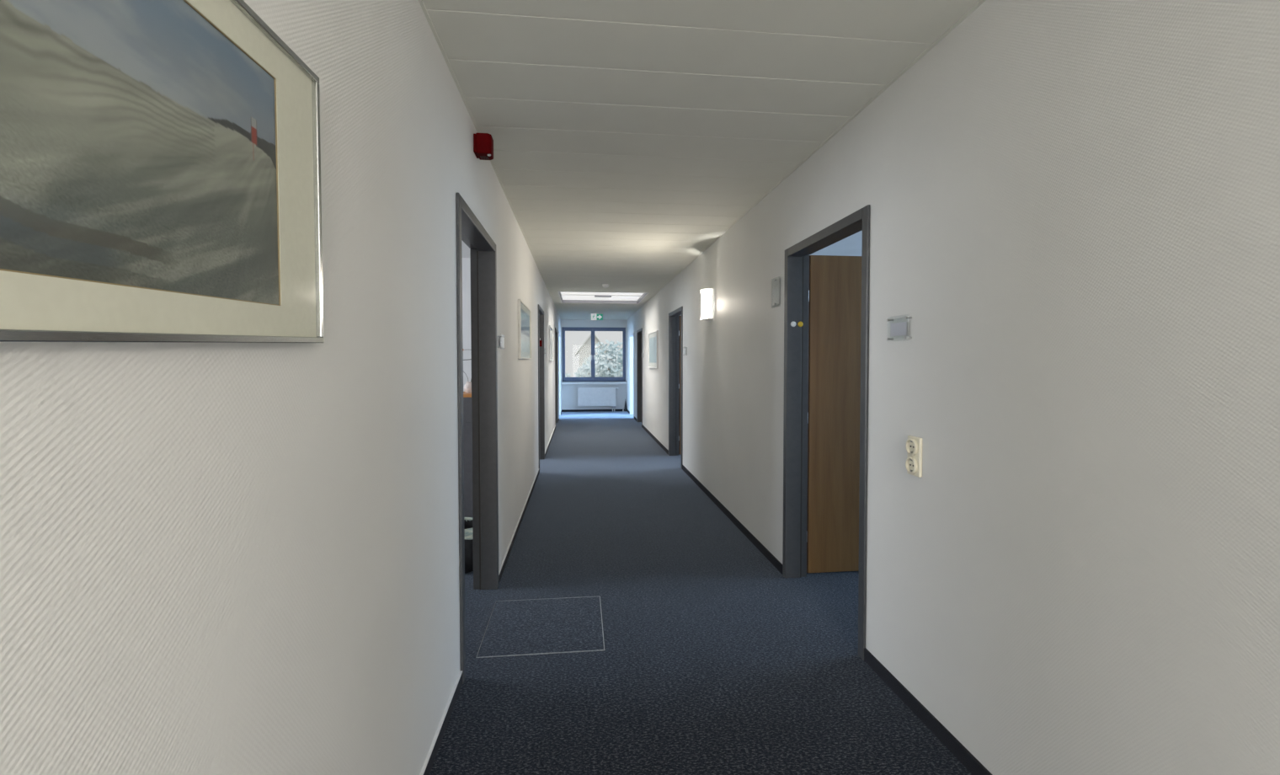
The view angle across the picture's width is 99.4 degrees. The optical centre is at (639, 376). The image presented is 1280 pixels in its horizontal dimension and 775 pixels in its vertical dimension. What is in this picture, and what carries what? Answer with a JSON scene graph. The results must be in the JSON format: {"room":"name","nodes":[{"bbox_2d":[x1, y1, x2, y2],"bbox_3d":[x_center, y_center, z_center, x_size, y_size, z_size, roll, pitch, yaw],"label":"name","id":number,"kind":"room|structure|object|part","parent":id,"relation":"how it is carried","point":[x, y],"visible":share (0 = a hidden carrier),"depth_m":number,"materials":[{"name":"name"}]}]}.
{"room":"office corridor","nodes":[
{"label":"office corridor","id":0,"kind":"room"},
{"bbox_2d":[0,0,561,774],"bbox_3d":[-1.172,-0.087,5.363,0.120,2.651,19.320,0,2,-6],"label":"wall","id":1,"kind":"structure","parent":0,"point":[216,558],"depth_m":0.99,"materials":[{"name":"paint"}]},
{"bbox_2d":[0,0,324,342],"bbox_3d":[-0.557,-0.280,0.534,0.030,0.523,0.995,0,2,-6],"label":"framed picture","id":2,"kind":"object","parent":1,"relation":"attached to","point":[160,160],"visible":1,"depth_m":0.64,"materials":[{"name":"silver metal"}]},
{"bbox_3d":[-0.561,-0.040,0.548,0.024,0.043,0.980,0,2,-6],"label":"frame rail","id":3,"kind":"part","parent":2,"relation":"part of","materials":[{"name":"silver metal"}]},
{"bbox_3d":[-0.553,-0.520,0.520,0.024,0.043,0.980,0,2,-6],"label":"frame rail","id":4,"kind":"part","parent":2,"relation":"part of","materials":[{"name":"silver metal"}]},
{"bbox_3d":[-0.610,-0.308,1.015,0.030,0.470,0.026,0,2,-6],"label":"frame rail","id":5,"kind":"part","parent":2,"relation":"part of","materials":[{"name":"silver metal"}]},
{"bbox_2d":[455,192,498,683],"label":"door frame","id":6,"kind":"structure","parent":1,"relation":"in","point":[469,229],"depth_m":3.25,"materials":[{"name":"grey metal"}]},
{"bbox_2d":[473,132,493,159],"bbox_3d":[-0.778,-1.140,2.703,0.086,0.107,0.098,0,2,-6],"label":"fire alarm","id":7,"kind":"object","parent":1,"relation":"attached to","point":[482,142],"visible":1,"depth_m":2.66,"materials":[{"name":"red plastic"}]},
{"bbox_3d":[-0.815,-1.144,2.699,0.012,0.090,0.088,0,2,-6],"label":"plate","id":8,"kind":"part","parent":7,"relation":"part of","materials":[{"name":"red plastic"}]},
{"bbox_2d":[418,0,560,318],"bbox_3d":[-1.107,-1.310,5.338,0.012,0.004,19.320,0,2,-6],"label":"trim","id":9,"kind":"structure","parent":1,"relation":"attached to","point":[421,2],"depth_m":2.36,"materials":[{"name":"paint"}]},
{"bbox_2d":[420,410,561,774],"bbox_3d":[-1.107,1.209,5.405,0.010,0.058,19.320,0,2,-6],"label":"baseboard","id":10,"kind":"structure","parent":1,"relation":"attached to","point":[429,762],"depth_m":2.15,"materials":[{"name":"carpet"}]},
{"bbox_2d":[497,335,505,349],"bbox_3d":[-0.893,-0.221,3.498,0.024,0.094,0.160,0,2,-6],"label":"name plate","id":11,"kind":"object","parent":1,"relation":"attached to","point":[502,341],"visible":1,"depth_m":3.52,"materials":[{"name":"clear plastic"}]},
{"bbox_3d":[-0.888,-0.221,3.499,0.004,0.094,0.160,0,2,-6],"label":"acrylic plate","id":12,"kind":"part","parent":11,"relation":"part of","materials":[{"name":"clear plastic"}]},
{"bbox_2d":[517,298,531,359],"bbox_3d":[-1.063,-0.407,5.025,0.024,0.500,0.980,0,2,-6],"label":"framed picture","id":13,"kind":"object","parent":1,"relation":"attached to","point":[524,312],"visible":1,"depth_m":4.92,"materials":[{"name":"white paper"}]},
{"bbox_3d":[-1.010,-0.395,4.545,0.024,0.472,0.014,0,2,-6],"label":"frame rail","id":14,"kind":"part","parent":13,"relation":"part of","materials":[{"name":"silver metal"}]},
{"bbox_3d":[-1.063,-0.650,5.018,0.024,0.014,0.980,0,2,-6],"label":"frame rail","id":15,"kind":"part","parent":13,"relation":"part of","materials":[{"name":"silver metal"}]},
{"bbox_3d":[-1.063,-0.165,5.031,0.024,0.014,0.980,0,2,-6],"label":"frame rail","id":16,"kind":"part","parent":13,"relation":"part of","materials":[{"name":"silver metal"}]},
{"bbox_2d":[520,308,529,352],"bbox_3d":[-1.062,-0.408,5.025,0.001,0.372,0.852,0,2,-6],"label":"print","id":17,"kind":"object","parent":13,"relation":"attached to","point":[525,317],"depth_m":5.00},
{"bbox_3d":[-1.116,-0.420,5.505,0.024,0.472,0.014,0,2,-6],"label":"frame rail","id":18,"kind":"part","parent":13,"relation":"part of","materials":[{"name":"silver metal"}]},
{"bbox_2d":[538,304,544,473],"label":"door","id":19,"kind":"structure","parent":1,"relation":"in","point":[541,312],"depth_m":7.64,"materials":[{"name":"grey metal"}]},
{"bbox_2d":[538,337,542,346],"bbox_3d":[-1.402,-0.477,7.629,0.050,0.121,0.009,0,2,-6],"label":"tag","id":20,"kind":"object","parent":19,"relation":"hanging from","point":[540,340],"visible":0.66,"depth_m":7.62,"materials":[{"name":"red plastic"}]},
{"bbox_2d":[549,325,553,360],"bbox_3d":[-1.561,-0.567,9.524,0.024,0.590,1.000,0,2,-6],"label":"framed picture","id":21,"kind":"object","parent":1,"relation":"attached to","point":[551,329],"visible":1,"depth_m":9.53,"materials":[{"name":"white plastic"}]},
{"bbox_3d":[-1.507,-0.554,9.035,0.024,0.562,0.014,0,2,-6],"label":"frame rail","id":22,"kind":"part","parent":21,"relation":"part of","materials":[{"name":"white plastic"}]},
{"bbox_2d":[549,330,552,357],"bbox_3d":[-1.560,-0.567,9.525,0.001,0.462,0.872,0,2,-6],"label":"print","id":23,"kind":"object","parent":21,"relation":"attached to","point":[551,333],"depth_m":9.53},
{"bbox_3d":[-1.616,-0.580,10.014,0.024,0.562,0.014,0,2,-6],"label":"frame rail","id":24,"kind":"part","parent":21,"relation":"part of","materials":[{"name":"white plastic"}]},
{"bbox_2d":[554,327,558,422],"bbox_3d":[-1.884,0.023,11.789,0.151,2.090,1.000,0,2,-6],"label":"door","id":25,"kind":"structure","parent":1,"relation":"in","point":[556,330],"depth_m":12.23,"materials":[{"name":"grey metal"}]},
{"bbox_2d":[558,331,560,416],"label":"door","id":26,"kind":"structure","parent":1,"relation":"in","point":[559,363],"depth_m":13.95,"materials":[{"name":"white metal"}]},
{"bbox_2d":[461,240,469,257],"bbox_3d":[-3.203,-1.345,5.105,3.965,0.080,19.320,0,2,-6],"label":"ceiling","id":27,"kind":"structure","parent":0,"point":[465,248],"depth_m":5.71,"materials":[{"name":"paint"}]},
{"bbox_2d":[462,257,471,391],"bbox_3d":[-3.267,-0.070,5.726,3.965,2.601,9.900,0,2,-6],"label":"wall","id":28,"kind":"structure","parent":0,"point":[466,261],"depth_m":6.11,"materials":[{"name":"paint"}]},
{"bbox_2d":[560,319,627,409],"bbox_3d":[-1.277,-0.348,15.178,10.000,2.651,0.220,0,2,-6],"label":"wall","id":29,"kind":"structure","parent":0,"point":[569,392],"depth_m":15.05,"materials":[{"name":"paint"}]},
{"bbox_2d":[561,409,622,411],"bbox_3d":[-1.267,0.951,15.098,1.804,0.058,0.009,0,2,-6],"label":"baseboard","id":30,"kind":"structure","parent":29,"relation":"attached to","point":[562,410],"depth_m":15.07,"materials":[{"name":"carpet"}]},
{"bbox_2d":[560,326,627,383],"bbox_3d":[-1.267,-0.568,15.050,1.818,1.578,0.195,0,2,-6],"label":"window","id":31,"kind":"structure","parent":29,"relation":"in","point":[597,380],"depth_m":15.05,"materials":[{"name":"paint"}]},
{"bbox_3d":[-1.718,-0.613,15.050,0.818,1.423,0.070,0,2,-6],"label":"sash","id":32,"kind":"part","parent":31,"relation":"part of","materials":[{"name":"glass"}]},
{"bbox_3d":[-1.262,0.190,15.028,1.818,0.063,0.110,0,2,-6],"label":"sill","id":33,"kind":"part","parent":31,"relation":"part of","materials":[{"name":"white plastic"}]},
{"bbox_3d":[-0.871,-0.616,15.143,0.882,1.423,0.070,0,2,-6],"label":"sash","id":34,"kind":"part","parent":31,"relation":"part of","materials":[{"name":"glass"}]},
{"bbox_2d":[577,387,618,410],"bbox_3d":[-1.161,0.644,15.053,1.125,0.675,0.104,0,2,-6],"label":"radiator","id":35,"kind":"object","parent":29,"relation":"attached to","point":[586,396],"visible":1,"depth_m":14.99,"materials":[{"name":"white metal"}]},
{"bbox_2d":[429,410,972,774],"bbox_3d":[-0.202,1.335,5.508,10.600,0.200,19.920,0,2,-6],"label":"floor","id":36,"kind":"structure","parent":0,"point":[713,660],"depth_m":2.52,"materials":[{"name":"carpet"}]},
{"bbox_2d":[463,391,472,517],"bbox_3d":[-1.793,0.701,4.657,0.865,1.114,0.468,0,2,-6],"label":"base cabinet","id":37,"kind":"object","parent":36,"relation":"on","point":[466,397],"visible":0.02,"depth_m":4.49,"materials":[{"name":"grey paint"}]},
{"bbox_2d":[463,349,471,393],"bbox_3d":[-1.503,-0.048,4.663,0.229,0.382,0.092,0,2,-6],"label":"vase","id":38,"kind":"object","parent":37,"relation":"on","point":[467,387],"visible":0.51,"depth_m":4.64,"materials":[{"name":"ceramic"}]},
{"bbox_3d":[-1.560,0.277,4.477,0.424,0.201,0.018,0,2,-6],"label":"door","id":39,"kind":"part","parent":37,"relation":"part of","materials":[{"name":"grey paint"}]},
{"bbox_2d":[464,517,473,572],"bbox_3d":[-1.204,1.135,3.638,0.334,0.299,0.329,0,2,-6],"label":"waste bin","id":40,"kind":"object","parent":36,"relation":"on","point":[467,520],"visible":0.16,"depth_m":3.54,"materials":[{"name":"black plastic"}]},
{"bbox_2d":[475,596,604,657],"bbox_3d":[-0.499,1.303,2.861,0.600,0.003,0.600,0,2,-6],"label":"access panel","id":41,"kind":"object","parent":36,"relation":"on","point":[568,624],"visible":1,"depth_m":2.82,"materials":[{"name":"carpet"}]},
{"bbox_2d":[624,400,627,410],"bbox_3d":[-0.399,0.806,15.110,0.079,0.346,0.085,0,2,-6],"label":"folded umbrella","id":42,"kind":"object","parent":36,"relation":"on","point":[625,408],"visible":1,"depth_m":15.10,"materials":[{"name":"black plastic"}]},
{"bbox_2d":[422,0,980,319],"bbox_3d":[-0.207,-1.485,5.433,1.924,0.340,19.320,0,2,-6],"label":"ceiling","id":43,"kind":"structure","parent":0,"point":[628,136],"depth_m":2.44,"materials":[{"name":"grey paint"}]},
{"bbox_3d":[-1.445,-1.422,9.112,0.169,0.020,0.298,0,2,-6],"label":"panel","id":44,"kind":"part","parent":43,"relation":"part of","materials":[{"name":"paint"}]},
{"bbox_3d":[-0.604,-1.422,9.085,1.497,0.020,0.059,0,2,-6],"label":"panel","id":45,"kind":"part","parent":43,"relation":"part of","materials":[{"name":"paint"}]},
{"bbox_3d":[-1.250,-1.576,14.866,1.822,0.020,0.298,0,2,-6],"label":"panel","id":46,"kind":"part","parent":43,"relation":"part of","materials":[{"name":"paint"}]},
{"bbox_3d":[-1.217,-1.568,14.568,1.822,0.020,0.298,0,2,-6],"label":"panel","id":47,"kind":"part","parent":43,"relation":"part of","materials":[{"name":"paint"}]},
{"bbox_3d":[-1.184,-1.560,14.270,1.822,0.020,0.298,0,2,-6],"label":"panel","id":48,"kind":"part","parent":43,"relation":"part of","materials":[{"name":"paint"}]},
{"bbox_3d":[-1.151,-1.552,13.972,1.822,0.020,0.298,0,2,-6],"label":"panel","id":49,"kind":"part","parent":43,"relation":"part of","materials":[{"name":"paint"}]},
{"bbox_3d":[-1.118,-1.544,13.674,1.822,0.020,0.298,0,2,-6],"label":"panel","id":50,"kind":"part","parent":43,"relation":"part of","materials":[{"name":"paint"}]},
{"bbox_3d":[-1.085,-1.536,13.376,1.822,0.020,0.298,0,2,-6],"label":"panel","id":51,"kind":"part","parent":43,"relation":"part of","materials":[{"name":"paint"}]},
{"bbox_3d":[-1.052,-1.528,13.078,1.822,0.020,0.298,0,2,-6],"label":"panel","id":52,"kind":"part","parent":43,"relation":"part of","materials":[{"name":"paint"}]},
{"bbox_2d":[590,312,602,320],"bbox_3d":[-1.032,-1.421,12.925,0.304,0.186,0.034,0,2,-6],"label":"exit sign","id":53,"kind":"object","parent":43,"relation":"hanging from","point":[599,317],"visible":1,"depth_m":12.91,"materials":[{"name":"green plastic"}]},
{"bbox_3d":[-1.105,-1.409,12.903,0.142,0.147,0.002,0,2,-6],"label":"door panel","id":54,"kind":"part","parent":53,"relation":"part of","materials":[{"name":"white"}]},
{"bbox_3d":[-0.960,-1.409,12.919,0.150,0.147,0.002,0,2,-6],"label":"green panel","id":55,"kind":"part","parent":53,"relation":"part of","materials":[{"name":"teal plastic"}]},
{"bbox_3d":[-1.019,-1.520,12.780,1.822,0.020,0.298,0,2,-6],"label":"panel","id":56,"kind":"part","parent":43,"relation":"part of","materials":[{"name":"paint"}]},
{"bbox_3d":[-0.986,-1.512,12.482,1.822,0.020,0.298,0,2,-6],"label":"panel","id":57,"kind":"part","parent":43,"relation":"part of","materials":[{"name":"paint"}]},
{"bbox_3d":[-0.953,-1.504,12.184,1.822,0.020,0.298,0,2,-6],"label":"panel","id":58,"kind":"part","parent":43,"relation":"part of","materials":[{"name":"paint"}]},
{"bbox_3d":[-0.920,-1.496,11.886,1.822,0.020,0.298,0,2,-6],"label":"panel","id":59,"kind":"part","parent":43,"relation":"part of","materials":[{"name":"paint"}]},
{"bbox_3d":[-0.887,-1.489,11.588,1.822,0.020,0.298,0,2,-6],"label":"panel","id":60,"kind":"part","parent":43,"relation":"part of","materials":[{"name":"paint"}]},
{"bbox_3d":[-0.854,-1.481,11.289,1.822,0.020,0.298,0,2,-6],"label":"panel","id":61,"kind":"part","parent":43,"relation":"part of","materials":[{"name":"paint"}]},
{"bbox_3d":[-0.821,-1.473,10.991,1.822,0.020,0.298,0,2,-6],"label":"panel","id":62,"kind":"part","parent":43,"relation":"part of","materials":[{"name":"paint"}]},
{"bbox_2d":[557,291,649,303],"bbox_3d":[-0.701,-1.500,9.962,1.535,0.141,1.744,0,2,-6],"label":"ceiling light","id":63,"kind":"object","parent":43,"relation":"attached to","point":[566,296],"visible":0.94,"depth_m":10.26,"materials":[{"name":"grey"}]},
{"bbox_3d":[-0.796,-1.455,10.822,1.535,0.006,0.018,0,2,-6],"label":"trim rail","id":64,"kind":"part","parent":63,"relation":"part of","materials":[{"name":"white plastic"}]},
{"bbox_2d":[561,294,639,300],"bbox_3d":[-0.748,-1.506,10.386,1.470,0.008,0.830,0,2,-6],"label":"diffuser","id":65,"kind":"object","parent":63,"relation":"attached to","point":[564,297],"depth_m":10.39,"materials":[{"name":"white plastic"}]},
{"bbox_2d":[560,291,643,295],"bbox_3d":[-0.654,-1.483,9.538,1.470,0.008,0.830,0,2,-6],"label":"diffuser","id":66,"kind":"object","parent":63,"relation":"attached to","point":[562,293],"depth_m":9.87,"materials":[{"name":"white plastic"}]},
{"bbox_3d":[-0.606,-1.410,9.106,1.535,0.006,0.018,0,2,-6],"label":"trim rail","id":67,"kind":"part","parent":63,"relation":"part of","materials":[{"name":"white plastic"}]},
{"bbox_3d":[-0.590,-1.417,8.905,1.822,0.020,0.298,0,2,-6],"label":"panel","id":68,"kind":"part","parent":43,"relation":"part of","materials":[{"name":"paint"}]},
{"bbox_3d":[-0.557,-1.409,8.607,1.822,0.020,0.298,0,2,-6],"label":"panel","id":69,"kind":"part","parent":43,"relation":"part of","materials":[{"name":"paint"}]},
{"bbox_3d":[-0.524,-1.402,8.309,1.822,0.020,0.298,0,2,-6],"label":"panel","id":70,"kind":"part","parent":43,"relation":"part of","materials":[{"name":"paint"}]},
{"bbox_3d":[-0.491,-1.394,8.011,1.822,0.020,0.298,0,2,-6],"label":"panel","id":71,"kind":"part","parent":43,"relation":"part of","materials":[{"name":"paint"}]},
{"bbox_3d":[-0.458,-1.386,7.713,1.822,0.020,0.298,0,2,-6],"label":"panel","id":72,"kind":"part","parent":43,"relation":"part of","materials":[{"name":"paint"}]},
{"bbox_3d":[-0.425,-1.378,7.414,1.822,0.020,0.298,0,2,-6],"label":"panel","id":73,"kind":"part","parent":43,"relation":"part of","materials":[{"name":"paint"}]},
{"bbox_3d":[-0.393,-1.370,7.116,1.822,0.020,0.298,0,2,-6],"label":"panel","id":74,"kind":"part","parent":43,"relation":"part of","materials":[{"name":"paint"}]},
{"bbox_3d":[-0.359,-1.362,6.818,1.822,0.020,0.298,0,2,-6],"label":"panel","id":75,"kind":"part","parent":43,"relation":"part of","materials":[{"name":"paint"}]},
{"bbox_3d":[-0.327,-1.354,6.520,1.822,0.020,0.298,0,2,-6],"label":"panel","id":76,"kind":"part","parent":43,"relation":"part of","materials":[{"name":"paint"}]},
{"bbox_3d":[-0.293,-1.346,6.222,1.822,0.020,0.298,0,2,-6],"label":"panel","id":77,"kind":"part","parent":43,"relation":"part of","materials":[{"name":"paint"}]},
{"bbox_3d":[-0.261,-1.338,5.924,1.822,0.020,0.298,0,2,-6],"label":"panel","id":78,"kind":"part","parent":43,"relation":"part of","materials":[{"name":"paint"}]},
{"bbox_3d":[-0.228,-1.330,5.626,1.822,0.020,0.298,0,2,-6],"label":"panel","id":79,"kind":"part","parent":43,"relation":"part of","materials":[{"name":"paint"}]},
{"bbox_3d":[-0.195,-1.323,5.328,1.822,0.020,0.298,0,2,-6],"label":"panel","id":80,"kind":"part","parent":43,"relation":"part of","materials":[{"name":"paint"}]},
{"bbox_3d":[-0.162,-1.315,5.030,1.822,0.020,0.298,0,2,-6],"label":"panel","id":81,"kind":"part","parent":43,"relation":"part of","materials":[{"name":"paint"}]},
{"bbox_3d":[-0.129,-1.307,4.732,1.822,0.020,0.298,0,2,-6],"label":"panel","id":82,"kind":"part","parent":43,"relation":"part of","materials":[{"name":"paint"}]},
{"bbox_3d":[-0.096,-1.299,4.434,1.822,0.020,0.298,0,2,-6],"label":"panel","id":83,"kind":"part","parent":43,"relation":"part of","materials":[{"name":"paint"}]},
{"bbox_3d":[-0.062,-1.291,4.136,1.822,0.020,0.298,0,2,-6],"label":"panel","id":84,"kind":"part","parent":43,"relation":"part of","materials":[{"name":"paint"}]},
{"bbox_3d":[-0.029,-1.283,3.837,1.822,0.020,0.298,0,2,-6],"label":"panel","id":85,"kind":"part","parent":43,"relation":"part of","materials":[{"name":"paint"}]},
{"bbox_3d":[0.004,-1.275,3.539,1.822,0.020,0.298,0,2,-6],"label":"panel","id":86,"kind":"part","parent":43,"relation":"part of","materials":[{"name":"paint"}]},
{"bbox_3d":[0.036,-1.267,3.241,1.822,0.020,0.298,0,2,-6],"label":"panel","id":87,"kind":"part","parent":43,"relation":"part of","materials":[{"name":"paint"}]},
{"bbox_3d":[0.070,-1.259,2.943,1.822,0.020,0.298,0,2,-6],"label":"panel","id":88,"kind":"part","parent":43,"relation":"part of","materials":[{"name":"paint"}]},
{"bbox_3d":[0.102,-1.251,2.645,1.822,0.020,0.298,0,2,-6],"label":"panel","id":89,"kind":"part","parent":43,"relation":"part of","materials":[{"name":"paint"}]},
{"bbox_3d":[0.135,-1.243,2.347,1.822,0.020,0.298,0,2,-6],"label":"panel","id":90,"kind":"part","parent":43,"relation":"part of","materials":[{"name":"paint"}]},
{"bbox_3d":[0.168,-1.235,2.049,1.822,0.020,0.298,0,2,-6],"label":"panel","id":91,"kind":"part","parent":43,"relation":"part of","materials":[{"name":"paint"}]},
{"bbox_3d":[0.201,-1.228,1.751,1.822,0.020,0.298,0,2,-6],"label":"panel","id":92,"kind":"part","parent":43,"relation":"part of","materials":[{"name":"paint"}]},
{"bbox_2d":[809,230,862,255],"bbox_3d":[2.793,-1.366,5.768,3.971,0.080,19.320,0,2,-6],"label":"ceiling","id":93,"kind":"structure","parent":0,"point":[851,245],"depth_m":5.59,"materials":[{"name":"paint"}]},
{"bbox_2d":[627,0,1279,774],"bbox_3d":[0.760,-0.094,5.577,0.120,2.651,19.320,0,2,-6],"label":"wall","id":94,"kind":"structure","parent":0,"point":[1074,205],"depth_m":1.51,"materials":[{"name":"paint"}]},
{"bbox_2d":[629,332,634,418],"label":"door","id":95,"kind":"structure","parent":94,"relation":"in","point":[632,335],"depth_m":14.19,"materials":[{"name":"white metal"}]},
{"bbox_2d":[636,327,642,426],"bbox_3d":[0.059,0.018,11.938,0.151,2.090,1.010,0,2,-6],"label":"door","id":96,"kind":"structure","parent":94,"relation":"in","point":[639,333],"depth_m":12.38,"materials":[{"name":"grey metal"}]},
{"bbox_2d":[648,330,658,367],"bbox_3d":[0.231,-0.468,9.700,0.024,0.640,1.150,0,2,-6],"label":"framed picture","id":97,"kind":"object","parent":94,"relation":"attached to","point":[653,336],"visible":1,"depth_m":9.56,"materials":[{"name":"white paper"}]},
{"bbox_3d":[0.168,-0.483,10.265,0.024,0.612,0.014,0,2,-6],"label":"frame rail","id":98,"kind":"part","parent":97,"relation":"part of","materials":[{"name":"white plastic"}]},
{"bbox_2d":[649,336,656,362],"bbox_3d":[0.229,-0.468,9.700,0.001,0.452,0.962,0,2,-6],"label":"print","id":99,"kind":"object","parent":97,"relation":"attached to","point":[653,341],"depth_m":9.67},
{"bbox_3d":[0.293,-0.453,9.136,0.024,0.612,0.014,0,2,-6],"label":"frame rail","id":100,"kind":"part","parent":97,"relation":"part of","materials":[{"name":"white plastic"}]},
{"bbox_2d":[668,306,682,469],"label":"door","id":101,"kind":"structure","parent":94,"relation":"in","point":[675,317],"depth_m":7.95,"materials":[{"name":"grey metal"}]},
{"bbox_2d":[699,288,713,320],"bbox_3d":[0.659,-0.717,5.449,0.105,0.297,0.265,0,2,-6],"label":"wall lamp","id":102,"kind":"object","parent":94,"relation":"attached to","point":[706,296],"visible":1,"depth_m":5.41,"materials":[{"name":"white glass"}]},
{"bbox_3d":[0.653,-0.717,5.448,0.093,0.290,0.265,0,2,-6],"label":"lamp shade","id":103,"kind":"part","parent":102,"relation":"part of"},
{"bbox_2d":[772,278,779,308],"bbox_3d":[0.904,-0.559,3.620,0.020,0.195,0.145,0,2,-6],"label":"card holder","id":104,"kind":"object","parent":94,"relation":"attached to","point":[776,284],"visible":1,"depth_m":3.61,"materials":[{"name":"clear plastic"}]},
{"bbox_2d":[626,0,986,319],"bbox_3d":[0.692,-1.317,5.537,0.016,0.004,19.320,0,2,-6],"label":"trim","id":105,"kind":"structure","parent":94,"relation":"attached to","point":[978,3],"depth_m":2.46,"materials":[{"name":"paint"}]},
{"bbox_2d":[627,409,991,774],"bbox_3d":[0.696,1.202,5.604,0.010,0.058,19.320,0,2,-6],"label":"baseboard","id":106,"kind":"structure","parent":94,"relation":"attached to","point":[965,757],"depth_m":2.25,"materials":[{"name":"carpet"}]},
{"bbox_2d":[782,204,869,660],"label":"door","id":107,"kind":"structure","parent":94,"relation":"in","point":[826,358],"depth_m":3.49,"materials":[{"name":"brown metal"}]},
{"bbox_2d":[790,321,796,326],"bbox_3d":[0.967,-0.328,3.413,0.035,0.035,0.009,0,2,-6],"label":"round magnet","id":108,"kind":"object","parent":107,"relation":"attached to","point":[792,323],"visible":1,"depth_m":3.41,"materials":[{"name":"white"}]},
{"bbox_2d":[797,321,803,326],"bbox_3d":[1.012,-0.328,3.418,0.035,0.035,0.009,0,2,-6],"label":"round magnet","id":109,"kind":"object","parent":107,"relation":"attached to","point":[800,323],"visible":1,"depth_m":3.41,"materials":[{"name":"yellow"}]},
{"bbox_2d":[886,314,911,341],"bbox_3d":[1.059,-0.196,2.219,0.024,0.103,0.150,0,2,-6],"label":"name plate","id":110,"kind":"object","parent":94,"relation":"attached to","point":[897,328],"visible":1,"depth_m":2.22,"materials":[{"name":"clear plastic"}]},
{"bbox_2d":[905,435,922,477],"bbox_3d":[1.071,0.313,2.126,0.024,0.153,0.080,0,2,-6],"label":"double socket","id":111,"kind":"object","parent":94,"relation":"attached to","point":[914,444],"visible":1,"depth_m":2.11,"materials":[{"name":"beige plastic"}]},
{"label":"outside","id":112,"kind":"structure","parent":0,"visible":0},
{"bbox_3d":[-8.581,3.470,77.706,120.000,0.300,123.880,0,2,-6],"label":"ground","id":113,"kind":"structure","parent":112,"visible":0},
{"bbox_2d":[574,360,598,377],"bbox_3d":[-2.808,1.856,29.936,1.682,5.468,1.844,-1,2,-36],"label":"leafy tree","id":114,"kind":"object","parent":113,"relation":"on","point":[583,370],"visible":0.29,"depth_m":29.48,"materials":[{"name":"green plant"}]},
{"bbox_2d":[574,333,607,374],"bbox_3d":[-7.569,-1.844,85.669,5.300,9.900,13.200,0,2,-6],"label":"house","id":115,"kind":"structure","parent":113,"relation":"on","point":[584,350],"depth_m":79.53,"materials":[{"name":"white paint"}]},
{"bbox_2d":[586,338,622,376],"bbox_3d":[-1.377,1.405,27.104,2.494,6.517,2.322,0,2,-6],"label":"leafy tree","id":116,"kind":"object","parent":113,"relation":"on","point":[600,360],"visible":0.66,"depth_m":26.50,"materials":[{"name":"green plant"}]}
]}

